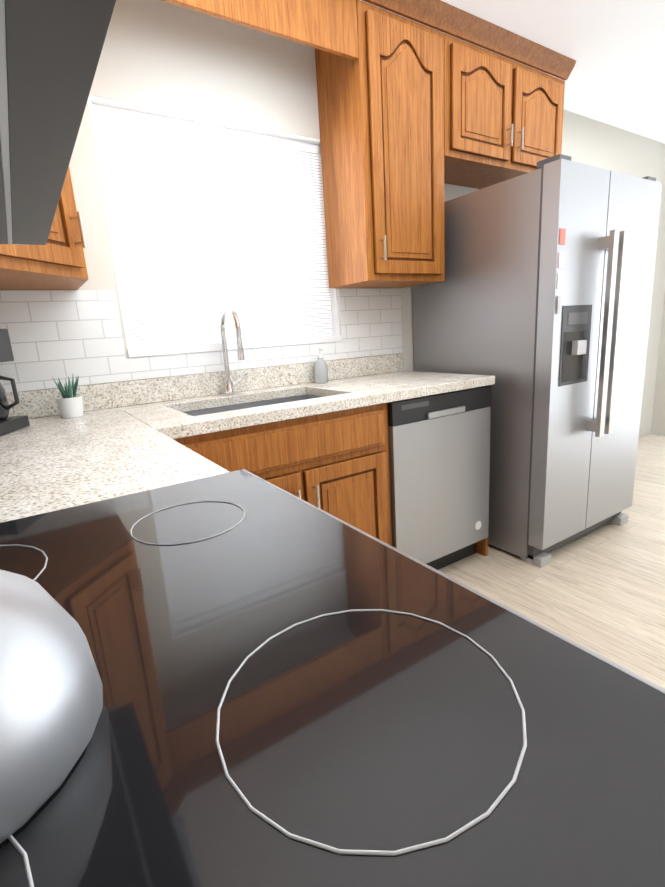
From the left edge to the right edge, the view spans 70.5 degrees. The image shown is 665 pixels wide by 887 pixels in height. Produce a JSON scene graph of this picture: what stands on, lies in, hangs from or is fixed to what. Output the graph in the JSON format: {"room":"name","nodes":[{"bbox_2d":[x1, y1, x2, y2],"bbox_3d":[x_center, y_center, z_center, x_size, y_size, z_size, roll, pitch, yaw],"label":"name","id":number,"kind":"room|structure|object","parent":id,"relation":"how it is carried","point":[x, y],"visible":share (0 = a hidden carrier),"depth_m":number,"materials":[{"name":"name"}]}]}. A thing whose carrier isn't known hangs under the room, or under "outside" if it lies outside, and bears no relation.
{"room":"kitchen","nodes":[
{"label":"kitchen","id":0,"kind":"room"},
{"bbox_2d":[0,0,664,438],"bbox_3d":[0.751,-0.824,2.908,5.540,2.470,0.120,-12,16,-32],"label":"wall","id":1,"kind":"structure","parent":0,"point":[160,54],"depth_m":1.90,"materials":[{"name":"white paint"}]},
{"bbox_2d":[0,167,87,289],"bbox_3d":[-1.057,-0.975,1.233,0.582,1.040,0.578,-12,16,-32],"label":"upper cabinet","id":2,"kind":"object","parent":1,"relation":"attached to","point":[57,261],"visible":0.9,"depth_m":1.37,"materials":[{"name":"brown wood"}]},
{"bbox_2d":[162,0,358,60],"bbox_3d":[-0.368,-1.530,1.563,1.108,0.200,0.020,-12,16,-32],"label":"valance","id":3,"kind":"object","parent":2,"relation":"attached to","point":[330,26],"visible":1,"depth_m":1.72,"materials":[{"name":"brown wood"}]},
{"bbox_2d":[0,288,401,392],"bbox_3d":[-0.506,-0.490,2.050,2.130,0.346,0.007,-12,16,-32],"label":"tile backsplash","id":4,"kind":"structure","parent":1,"relation":"attached to","point":[62,335],"depth_m":1.80,"materials":[{"name":"white tile"}]},
{"bbox_2d":[87,95,341,357],"bbox_3d":[-0.443,-0.888,2.084,1.028,0.918,0.131,-12,16,-32],"label":"window blind","id":5,"kind":"object","parent":1,"relation":"attached to","point":[208,220],"visible":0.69,"depth_m":2.02,"materials":[{"name":"white plastic"}]},
{"bbox_2d":[315,0,444,287],"bbox_3d":[0.251,-1.283,2.177,0.476,1.040,0.372,-12,16,-32],"label":"upper cabinet","id":6,"kind":"object","parent":1,"relation":"attached to","point":[381,110],"visible":1,"depth_m":2.05,"materials":[{"name":"brown wood"}]},
{"bbox_2d":[444,34,564,188],"bbox_3d":[0.821,-1.677,2.482,0.930,0.485,0.372,-12,16,-32],"label":"upper cabinet","id":7,"kind":"object","parent":1,"relation":"attached to","point":[503,118],"visible":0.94,"depth_m":2.33,"materials":[{"name":"brown wood"}]},
{"bbox_2d":[361,0,664,143],"bbox_3d":[1.726,-1.761,1.044,5.540,0.100,3.940,-12,16,-32],"label":"ceiling","id":8,"kind":"structure","parent":0,"point":[615,49],"depth_m":2.38,"materials":[{"name":"white paint"}]},
{"bbox_2d":[363,0,575,80],"bbox_3d":[0.599,-1.548,0.811,3.097,0.068,2.270,-12,16,-32],"label":"crown molding","id":9,"kind":"structure","parent":8,"relation":"attached to","point":[447,18],"depth_m":2.14,"materials":[{"name":"brown wood"}]},
{"bbox_2d":[438,435,664,688],"bbox_3d":[-1.070,1.947,-2.652,15.450,0.100,8.280,-12,16,-32],"label":"floor","id":10,"kind":"structure","parent":0,"point":[600,590],"depth_m":2.12,"materials":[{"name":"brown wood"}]},
{"bbox_2d":[173,403,388,543],"bbox_3d":[-0.292,0.290,1.966,0.900,0.870,0.627,-12,16,-32],"label":"base cabinet","id":11,"kind":"object","parent":10,"relation":"on","point":[336,464],"depth_m":1.72,"materials":[{"name":"brown wood"}]},
{"bbox_2d":[6,381,139,400],"bbox_3d":[-0.960,-0.066,1.450,0.649,0.138,0.360,-12,16,-32],"label":"backsplash","id":12,"kind":"structure","parent":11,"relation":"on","point":[115,385],"depth_m":1.78,"materials":[{"name":"beige stone"}]},
{"bbox_2d":[0,389,243,522],"bbox_3d":[-0.618,0.035,0.941,0.649,0.138,0.583,-12,16,-32],"label":"countertop","id":13,"kind":"structure","parent":11,"relation":"on","point":[115,440],"depth_m":1.13,"materials":[{"name":"beige stone"}]},
{"bbox_2d":[0,329,29,435],"bbox_3d":[-1.089,-0.186,1.416,0.251,0.320,0.180,-5,14,-5],"label":"coffee maker","id":14,"kind":"object","parent":13,"relation":"on","point":[8,424],"visible":1,"depth_m":1.44,"materials":[{"name":"black plastic"}]},
{"bbox_2d":[52,376,82,417],"bbox_3d":[-0.933,-0.169,1.665,0.086,0.152,0.109,-12,16,-32],"label":"succulent pot","id":15,"kind":"object","parent":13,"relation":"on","point":[69,402],"visible":1,"depth_m":1.66,"materials":[{"name":"white ceramic"}]},
{"bbox_2d":[0,469,664,886],"bbox_3d":[-0.176,0.510,0.494,0.730,1.115,0.778,-12,16,-32],"label":"range","id":16,"kind":"object","parent":10,"relation":"on","point":[298,691],"visible":0.98,"depth_m":0.30,"materials":[{"name":"grey glass"}]},
{"bbox_2d":[0,569,102,843],"bbox_3d":[-0.250,0.086,0.277,0.184,0.216,0.223,-8,14,-17],"label":"tea kettle","id":17,"kind":"object","parent":16,"relation":"on","point":[51,695],"visible":0.98,"depth_m":0.26,"materials":[{"name":"silver metal"}]},
{"bbox_2d":[385,385,490,555],"bbox_3d":[0.328,0.158,2.357,0.659,0.870,0.627,-12,16,-32],"label":"base cabinet","id":18,"kind":"object","parent":10,"relation":"on","point":[482,545],"depth_m":1.93,"materials":[{"name":"brown wood"}]},
{"bbox_2d":[8,353,494,426],"bbox_3d":[-0.327,-0.199,1.839,2.158,0.138,0.643,-12,16,-32],"label":"countertop","id":19,"kind":"structure","parent":18,"relation":"on","point":[352,383],"depth_m":2.06,"materials":[{"name":"beige stone"}]},
{"bbox_2d":[220,306,247,394],"bbox_3d":[-0.392,-0.388,1.977,0.122,0.366,0.212,-12,16,-32],"label":"kitchen faucet","id":20,"kind":"object","parent":19,"relation":"on","point":[229,386],"visible":0.98,"depth_m":1.99,"materials":[{"name":"silver metal"}]},
{"bbox_2d":[183,395,318,415],"bbox_3d":[-0.283,-0.056,1.901,0.662,0.172,0.392,-12,16,-32],"label":"undermount sink","id":21,"kind":"object","parent":19,"relation":"in","point":[242,406],"visible":0.04,"depth_m":2.06,"materials":[{"name":"silver metal"}]},
{"bbox_2d":[314,348,327,382],"bbox_3d":[-0.057,-0.378,2.281,0.064,0.165,0.068,-12,16,-32],"label":"soap dispenser","id":22,"kind":"object","parent":19,"relation":"on","point":[321,370],"visible":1,"depth_m":2.26,"materials":[{"name":"white plastic"}]},
{"bbox_2d":[387,386,490,569],"bbox_3d":[0.346,0.160,2.347,0.594,0.868,0.612,-12,16,-32],"label":"dishwasher","id":23,"kind":"object","parent":10,"relation":"on","point":[439,457],"visible":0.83,"depth_m":2.07,"materials":[{"name":"grey metal"}]},
{"bbox_2d":[412,154,661,567],"bbox_3d":[1.071,-0.403,2.562,0.840,1.775,0.916,-12,16,-32],"label":"refrigerator","id":24,"kind":"object","parent":10,"relation":"on","point":[536,303],"visible":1,"depth_m":2.18,"materials":[{"name":"silver metal"}]},
{"bbox_2d":[650,293,664,435],"bbox_3d":[4.059,-0.995,2.766,0.120,2.470,3.700,-12,16,-32],"label":"wall","id":25,"kind":"structure","parent":0,"point":[658,422],"depth_m":4.40,"materials":[{"name":"white paint"}]},
{"bbox_3d":[-0.427,-0.928,0.050,0.373,0.655,0.804,-12,16,-32],"label":"cabinet","id":26,"kind":"object","parent":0,"visible":0},
{"bbox_2d":[0,0,115,244],"bbox_3d":[-0.359,-0.400,0.201,0.441,0.443,0.796,-12,16,-32],"label":"microwave","id":27,"kind":"object","parent":26,"relation":"attached to","point":[50,52],"visible":1,"depth_m":0.27,"materials":[{"name":"grey metal"}]}
]}

